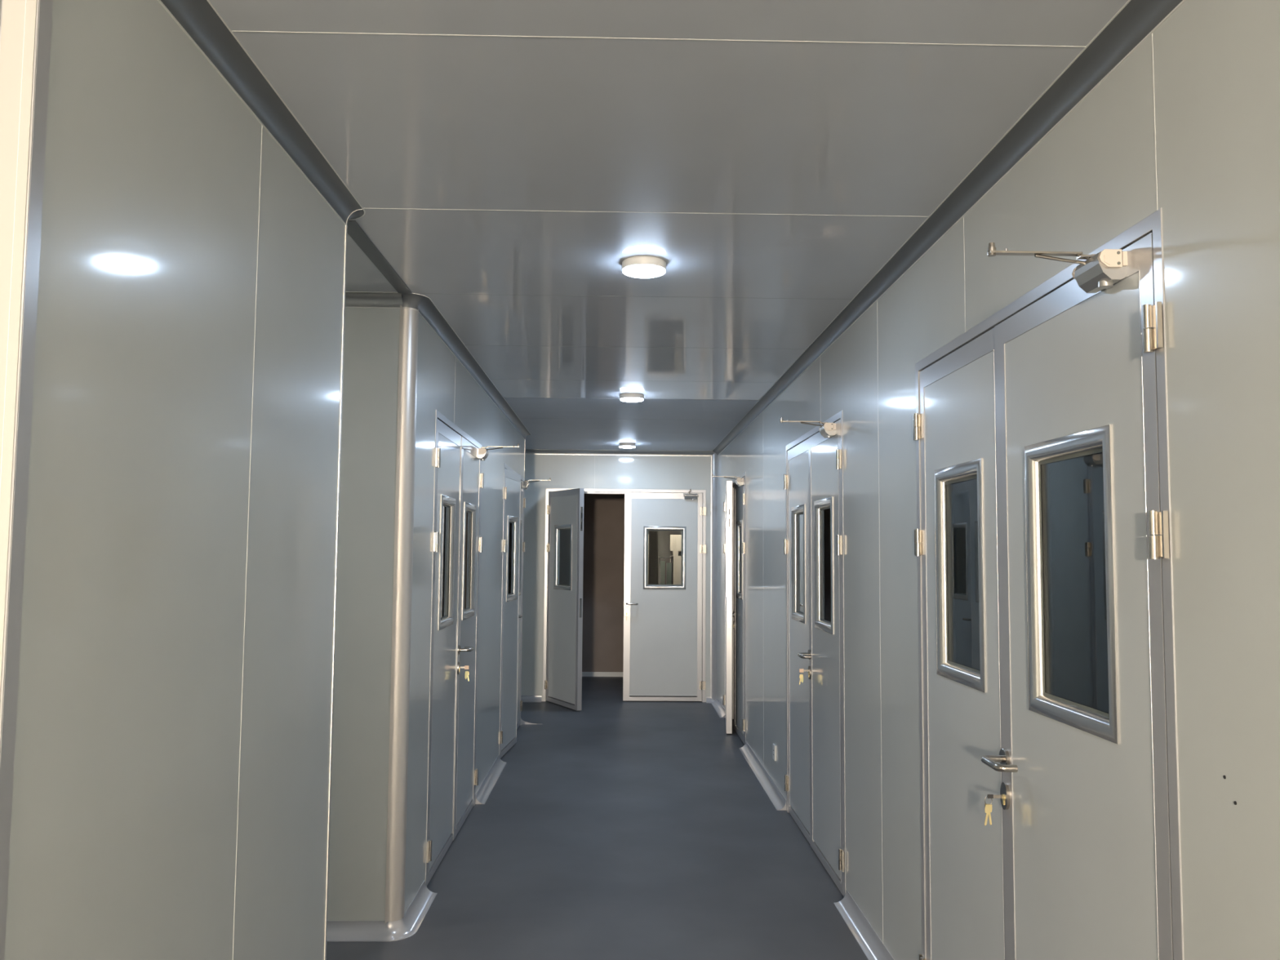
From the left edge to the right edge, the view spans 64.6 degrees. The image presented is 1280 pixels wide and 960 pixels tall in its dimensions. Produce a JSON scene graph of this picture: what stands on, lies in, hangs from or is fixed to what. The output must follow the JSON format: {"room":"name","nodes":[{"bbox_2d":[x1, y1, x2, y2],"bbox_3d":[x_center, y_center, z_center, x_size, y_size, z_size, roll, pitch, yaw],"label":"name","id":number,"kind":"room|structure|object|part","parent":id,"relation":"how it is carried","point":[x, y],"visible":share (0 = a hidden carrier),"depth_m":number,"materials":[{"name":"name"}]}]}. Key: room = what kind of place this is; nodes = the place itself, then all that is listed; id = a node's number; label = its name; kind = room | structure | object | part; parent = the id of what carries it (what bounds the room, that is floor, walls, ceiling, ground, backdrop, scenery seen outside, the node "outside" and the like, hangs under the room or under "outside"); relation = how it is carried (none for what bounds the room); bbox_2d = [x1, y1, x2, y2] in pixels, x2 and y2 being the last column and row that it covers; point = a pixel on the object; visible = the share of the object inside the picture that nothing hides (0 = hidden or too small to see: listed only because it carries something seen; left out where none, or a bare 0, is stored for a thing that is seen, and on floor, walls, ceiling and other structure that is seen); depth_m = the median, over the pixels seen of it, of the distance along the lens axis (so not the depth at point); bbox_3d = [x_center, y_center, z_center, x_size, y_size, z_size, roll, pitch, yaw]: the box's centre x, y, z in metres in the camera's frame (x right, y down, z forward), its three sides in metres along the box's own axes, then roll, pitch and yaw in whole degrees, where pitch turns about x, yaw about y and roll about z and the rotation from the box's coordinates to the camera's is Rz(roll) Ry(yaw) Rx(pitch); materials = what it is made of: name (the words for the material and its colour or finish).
{"room":"cleanroom corridor","nodes":[
{"label":"cleanroom corridor","id":0,"kind":"room"},
{"bbox_2d":[4,0,524,959],"bbox_3d":[-0.974,0.591,5.135,0.051,2.537,7.533,1,-4,-1],"label":"wall","id":1,"kind":"structure","parent":0,"point":[171,793],"depth_m":1.95,"materials":[{"name":"white metal"}]},
{"bbox_2d":[0,0,53,959],"bbox_3d":[-0.895,0.325,1.393,0.053,2.537,0.036,1,-4,-1],"label":"door frame","id":2,"kind":"object","parent":1,"relation":"attached to","point":[25,25],"visible":1,"depth_m":1.42,"materials":[{"name":"silver metal"}]},
{"bbox_2d":[324,221,347,959],"bbox_3d":[-0.935,0.440,3.017,0.066,2.537,0.066,1,-4,-1],"label":"corner trim","id":3,"kind":"object","parent":1,"relation":"attached to","point":[346,227],"visible":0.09,"depth_m":3.00,"materials":[{"name":"silver metal"}]},
{"bbox_2d":[384,304,418,924],"bbox_3d":[-0.957,0.515,4.069,0.066,2.537,0.066,1,-4,-1],"label":"corner trim","id":4,"kind":"object","parent":1,"relation":"attached to","point":[409,318],"visible":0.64,"depth_m":4.05,"materials":[{"name":"silver metal"}]},
{"bbox_2d":[425,409,519,886],"bbox_3d":[-0.861,0.803,5.309,0.312,2.142,1.542,1,-4,-1],"label":"door","id":5,"kind":"structure","parent":1,"relation":"in","point":[457,542],"depth_m":5.17,"materials":[{"name":"silver metal"}]},
{"bbox_3d":[-0.985,0.801,5.307,0.064,2.142,1.540,1,-4,-1],"label":"frame","id":6,"kind":"part","parent":5,"relation":"part of","materials":[{"name":"silver metal"}]},
{"bbox_2d":[459,665,469,680],"bbox_3d":[-0.921,1.015,5.312,0.051,0.082,0.006,1,-4,-1],"label":"key","id":7,"kind":"object","parent":5,"relation":"hanging from","point":[466,667],"visible":1,"depth_m":5.31,"materials":[{"name":"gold metal"}]},
{"bbox_3d":[-0.921,0.896,5.365,0.069,0.052,0.143,1,-4,-1],"label":"handle","id":8,"kind":"part","parent":5,"relation":"part of","materials":[{"name":"silver metal"}]},
{"bbox_3d":[-0.930,-0.164,5.994,0.057,0.035,0.130,1,-4,-1],"label":"closer plate","id":9,"kind":"part","parent":5,"relation":"part of","materials":[{"name":"beige"}]},
{"bbox_3d":[-0.824,-0.195,5.978,0.228,0.042,0.020,1,-4,-1],"label":"closer arm","id":10,"kind":"part","parent":5,"relation":"part of","materials":[{"name":"silver metal"}]},
{"bbox_2d":[475,755,506,804],"bbox_3d":[-0.964,1.940,6.616,0.057,0.057,1.192,1,-4,-1],"label":"baseboard","id":11,"kind":"structure","parent":1,"relation":"attached to","point":[482,793],"depth_m":6.51,"materials":[{"name":"grey metal"}]},
{"bbox_2d":[520,463,524,687],"bbox_3d":[-1.060,0.860,8.911,0.066,2.537,0.066,1,-4,-1],"label":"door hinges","id":12,"kind":"object","parent":1,"relation":"attached to","point":[524,464],"visible":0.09,"depth_m":8.88,"materials":[{"name":"silver metal"}]},
{"bbox_2d":[499,463,551,758],"bbox_3d":[-0.920,1.000,8.082,0.312,2.142,1.561,1,-4,-1],"label":"door","id":13,"kind":"structure","parent":1,"relation":"in","point":[514,485],"depth_m":7.74,"materials":[{"name":"silver metal"}]},
{"bbox_3d":[-1.044,0.999,8.080,0.064,2.142,1.558,1,-4,-1],"label":"frame","id":14,"kind":"part","parent":13,"relation":"part of","materials":[{"name":"silver metal"}]},
{"bbox_3d":[-0.883,0.003,8.760,0.228,0.042,0.020,1,-4,-1],"label":"closer arm","id":15,"kind":"part","parent":13,"relation":"part of","materials":[{"name":"silver metal"}]},
{"bbox_2d":[327,307,399,920],"bbox_3d":[-2.532,0.500,4.032,3.112,2.537,0.050,1,-4,-1],"label":"wall","id":16,"kind":"structure","parent":0,"point":[357,851],"depth_m":4.03,"materials":[{"name":"grey metal"}]},
{"bbox_2d":[345,291,402,308],"bbox_3d":[-2.522,-0.742,4.069,3.112,0.054,0.053,1,-4,-1],"label":"cove","id":17,"kind":"object","parent":16,"relation":"attached to","point":[353,299],"visible":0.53,"depth_m":4.12,"materials":[{"name":"silver metal"}]},
{"bbox_2d":[326,880,437,941],"bbox_3d":[-2.493,1.751,4.138,3.219,0.057,0.552,1,-4,-1],"label":"baseboard","id":18,"kind":"structure","parent":16,"relation":"attached to","point":[408,926],"depth_m":3.95,"materials":[{"name":"grey metal"}]},
{"bbox_2d":[0,0,1128,450],"bbox_3d":[0.040,-0.852,3.321,8.200,0.101,18.500,1,-4,-1],"label":"ceiling","id":19,"kind":"structure","parent":0,"point":[506,159],"depth_m":2.65,"materials":[{"name":"white metal"}]},
{"bbox_2d":[157,0,365,226],"bbox_3d":[-2.432,-0.868,2.296,3.215,0.054,1.726,1,-4,-1],"label":"cove","id":20,"kind":"object","parent":19,"relation":"attached to","point":[199,20],"visible":0.74,"depth_m":2.28,"materials":[{"name":"silver metal"}]},
{"bbox_2d":[346,220,412,293],"bbox_3d":[-0.935,-0.785,3.634,0.055,0.004,0.885,1,-4,-1],"label":"ceiling strip","id":21,"kind":"object","parent":19,"relation":"attached to","point":[354,230],"visible":0.79,"depth_m":3.57,"materials":[{"name":"silver metal"}]},
{"bbox_2d":[401,293,531,439],"bbox_3d":[-2.523,-0.565,6.547,3.215,0.054,5.021,1,-4,-1],"label":"cove","id":22,"kind":"object","parent":19,"relation":"attached to","point":[428,310],"visible":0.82,"depth_m":5.14,"materials":[{"name":"silver metal"}]},
{"bbox_2d":[618,442,635,448],"bbox_3d":[-0.121,-0.329,9.682,0.158,0.040,0.158,1,-4,-1],"label":"ceiling light","id":23,"kind":"object","parent":19,"relation":"in","point":[624,445],"visible":1,"depth_m":9.62,"materials":[{"name":"white plastic"}]},
{"bbox_2d":[619,445,635,448],"bbox_3d":[-0.121,-0.323,9.682,0.154,0.028,0.154,1,-4,-1],"label":"diffuser","id":24,"kind":"object","parent":23,"relation":"attached to","point":[621,446],"depth_m":9.63,"materials":[{"name":"white plastic"}]},
{"bbox_2d":[619,392,644,402],"bbox_3d":[-0.054,-0.543,6.680,0.158,0.040,0.158,1,-4,-1],"label":"ceiling light","id":25,"kind":"object","parent":19,"relation":"in","point":[628,397],"visible":1,"depth_m":6.62,"materials":[{"name":"white plastic"}]},
{"bbox_2d":[620,397,643,402],"bbox_3d":[-0.054,-0.537,6.679,0.154,0.028,0.154,1,-4,-1],"label":"diffuser","id":26,"kind":"object","parent":25,"relation":"attached to","point":[624,399],"depth_m":6.64,"materials":[{"name":"white plastic"}]},
{"bbox_2d":[622,256,666,278],"bbox_3d":[0.014,-0.760,3.626,0.158,0.040,0.158,1,-4,-1],"label":"ceiling light","id":27,"kind":"object","parent":19,"relation":"in","point":[641,267],"visible":1,"depth_m":3.58,"materials":[{"name":"white plastic"}]},
{"bbox_2d":[622,264,665,278],"bbox_3d":[0.014,-0.754,3.626,0.154,0.028,0.154,1,-4,-1],"label":"diffuser","id":28,"kind":"object","parent":27,"relation":"attached to","point":[641,271],"depth_m":3.60,"materials":[{"name":"white plastic"}]},
{"bbox_2d":[326,676,867,959],"bbox_3d":[0.019,1.778,3.133,8.200,0.100,18.500,1,-4,-1],"label":"floor","id":29,"kind":"structure","parent":0,"point":[613,828],"depth_m":4.98,"materials":[{"name":"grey plastic"}]},
{"bbox_2d":[520,454,711,702],"bbox_3d":[-1.697,0.952,10.262,5.047,2.537,0.051,1,-4,-1],"label":"wall","id":30,"kind":"structure","parent":0,"point":[566,472],"depth_m":10.32,"materials":[{"name":"white metal"}]},
{"bbox_2d":[520,695,542,702],"bbox_3d":[-2.607,2.176,10.102,3.243,0.057,0.057,1,-4,-1],"label":"baseboard","id":31,"kind":"structure","parent":30,"relation":"attached to","point":[524,698],"depth_m":10.15,"materials":[{"name":"grey metal"}]},
{"bbox_2d":[524,448,715,456],"bbox_3d":[-1.711,-0.291,10.299,4.997,0.054,0.053,1,-4,-1],"label":"cove","id":32,"kind":"object","parent":30,"relation":"attached to","point":[527,451],"visible":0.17,"depth_m":10.34,"materials":[{"name":"silver metal"}]},
{"bbox_2d":[542,488,706,711],"bbox_3d":[-0.145,1.141,9.961,1.636,2.142,0.714,1,-4,-1],"label":"door","id":33,"kind":"structure","parent":30,"relation":"in","point":[665,530],"depth_m":10.23,"materials":[{"name":"silver metal"}]},
{"bbox_3d":[-0.563,1.213,9.600,0.022,0.180,0.002,3,-5,-29],"label":"strike plate","id":34,"kind":"part","parent":33,"relation":"part of","materials":[{"name":"silver metal"}]},
{"bbox_3d":[-0.090,1.249,10.215,0.143,0.052,0.069,1,-4,-1],"label":"handle","id":35,"kind":"part","parent":33,"relation":"part of","materials":[{"name":"silver metal"}]},
{"bbox_2d":[710,453,717,700],"bbox_3d":[0.748,0.971,10.259,0.058,2.537,0.058,1,-4,-1],"label":"cove","id":36,"kind":"object","parent":30,"relation":"attached to","point":[713,458],"visible":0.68,"depth_m":10.27,"materials":[{"name":"silver metal"}]},
{"bbox_2d":[582,488,734,676],"bbox_3d":[-0.215,1.114,12.370,8.100,2.537,0.120,1,-4,-1],"label":"wall","id":37,"kind":"structure","parent":0,"point":[603,565],"depth_m":12.31,"materials":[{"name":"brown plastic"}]},
{"bbox_2d":[716,0,1279,959],"bbox_3d":[0.974,0.394,2.155,0.051,2.537,16.313,1,-4,-1],"label":"wall","id":38,"kind":"structure","parent":0,"point":[1187,126],"depth_m":1.86,"materials":[{"name":"white metal"}]},
{"bbox_2d":[706,696,724,717],"bbox_3d":[0.727,2.175,9.722,0.099,0.057,0.958,1,-4,-1],"label":"baseboard","id":39,"kind":"structure","parent":38,"relation":"attached to","point":[717,706],"depth_m":9.80,"materials":[{"name":"grey metal"}]},
{"bbox_2d":[711,471,746,744],"bbox_3d":[0.717,1.050,8.600,0.310,2.142,1.403,1,-4,-1],"label":"door","id":40,"kind":"structure","parent":38,"relation":"in","point":[734,698],"depth_m":8.44,"materials":[{"name":"silver metal"}]},
{"bbox_3d":[0.694,-0.026,8.178,0.228,0.042,0.020,1,-4,-1],"label":"closer arm","id":41,"kind":"part","parent":40,"relation":"part of","materials":[{"name":"silver metal"}]},
{"bbox_3d":[0.744,1.140,8.444,0.022,0.180,0.002,0,-4,4],"label":"strike plate","id":42,"kind":"part","parent":40,"relation":"part of","materials":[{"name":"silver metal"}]},
{"bbox_3d":[0.840,1.051,8.602,0.064,2.142,1.400,1,-4,-1],"label":"frame","id":43,"kind":"part","parent":40,"relation":"part of","materials":[{"name":"silver metal"}]},
{"bbox_3d":[0.800,0.004,8.157,0.057,0.035,0.124,1,-4,-1],"label":"closer plate","id":44,"kind":"part","parent":40,"relation":"part of","materials":[{"name":"beige"}]},
{"bbox_2d":[738,741,786,810],"bbox_3d":[0.809,1.972,6.868,0.057,0.057,1.885,1,-4,-1],"label":"baseboard","id":45,"kind":"structure","parent":38,"relation":"attached to","point":[778,800],"depth_m":6.65,"materials":[{"name":"grey metal"}]},
{"bbox_2d":[773,743,776,760],"bbox_3d":[0.845,1.712,6.369,0.011,0.095,0.080,1,-4,-1],"label":"wall socket","id":46,"kind":"object","parent":38,"relation":"attached to","point":[774,744],"visible":1,"depth_m":6.34,"materials":[{"name":"white plastic"}]},
{"bbox_2d":[779,410,845,897],"bbox_3d":[0.788,0.809,5.219,0.312,2.142,1.532,1,-4,-1],"label":"door","id":47,"kind":"structure","parent":38,"relation":"in","point":[815,776],"depth_m":5.08,"materials":[{"name":"silver metal"}]},
{"bbox_3d":[0.766,-0.272,4.733,0.228,0.042,0.020,1,-4,-1],"label":"closer arm","id":48,"kind":"part","parent":47,"relation":"part of","materials":[{"name":"silver metal"}]},
{"bbox_2d":[799,668,808,684],"bbox_3d":[0.844,1.014,5.216,0.051,0.082,0.006,1,-4,-1],"label":"key","id":49,"kind":"object","parent":47,"relation":"hanging from","point":[801,670],"visible":1,"depth_m":5.22,"materials":[{"name":"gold metal"}]},
{"bbox_3d":[0.846,0.897,5.180,0.069,0.052,0.143,1,-4,-1],"label":"handle","id":50,"kind":"part","parent":47,"relation":"part of","materials":[{"name":"silver metal"}]},
{"bbox_3d":[0.872,-0.242,4.712,0.057,0.035,0.124,1,-4,-1],"label":"closer plate","id":51,"kind":"part","parent":47,"relation":"part of","materials":[{"name":"beige"}]},
{"bbox_2d":[833,889,893,959],"bbox_3d":[0.874,1.755,3.823,0.057,0.057,1.082,1,-4,-1],"label":"baseboard","id":52,"kind":"structure","parent":38,"relation":"attached to","point":[871,944],"depth_m":3.99,"materials":[{"name":"grey metal"}]},
{"bbox_2d":[711,0,1186,456],"bbox_3d":[0.932,-0.846,2.237,0.053,0.054,16.303,1,-4,-1],"label":"cove","id":53,"kind":"object","parent":38,"relation":"attached to","point":[1135,21],"visible":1,"depth_m":2.58,"materials":[{"name":"silver metal"}]},
{"bbox_2d":[912,207,1183,959],"bbox_3d":[0.845,0.620,2.564,0.312,2.142,1.552,1,-4,-1],"label":"door","id":54,"kind":"structure","parent":38,"relation":"in","point":[1043,548],"depth_m":2.32,"materials":[{"name":"silver metal"}]},
{"bbox_2d":[984,794,1002,825],"bbox_3d":[0.900,0.840,2.578,0.051,0.078,0.008,1,-4,-1],"label":"key","id":55,"kind":"object","parent":54,"relation":"hanging from","point":[988,809],"visible":1,"depth_m":2.58,"materials":[{"name":"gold metal"}]},
{"bbox_3d":[0.902,0.709,2.541,0.069,0.052,0.143,1,-4,-1],"label":"handle","id":56,"kind":"part","parent":54,"relation":"part of","materials":[{"name":"silver metal"}]},
{"bbox_3d":[0.823,-0.462,2.068,0.228,0.042,0.020,1,-4,-1],"label":"closer arm","id":57,"kind":"part","parent":54,"relation":"part of","materials":[{"name":"silver metal"}]},
{"bbox_3d":[0.929,-0.431,2.047,0.057,0.035,0.124,1,-4,-1],"label":"closer plate","id":58,"kind":"part","parent":54,"relation":"part of","materials":[{"name":"beige"}]},
{"bbox_3d":[-2.636,0.846,8.883,3.112,2.537,0.050,1,-4,-1],"label":"wall","id":59,"kind":"structure","parent":0,"visible":0},
{"bbox_2d":[520,718,534,724],"bbox_3d":[-2.526,2.086,8.826,3.352,0.057,0.107,1,-4,-1],"label":"baseboard","id":60,"kind":"structure","parent":59,"relation":"attached to","point":[522,721],"depth_m":8.81,"materials":[{"name":"grey metal"}]}
]}

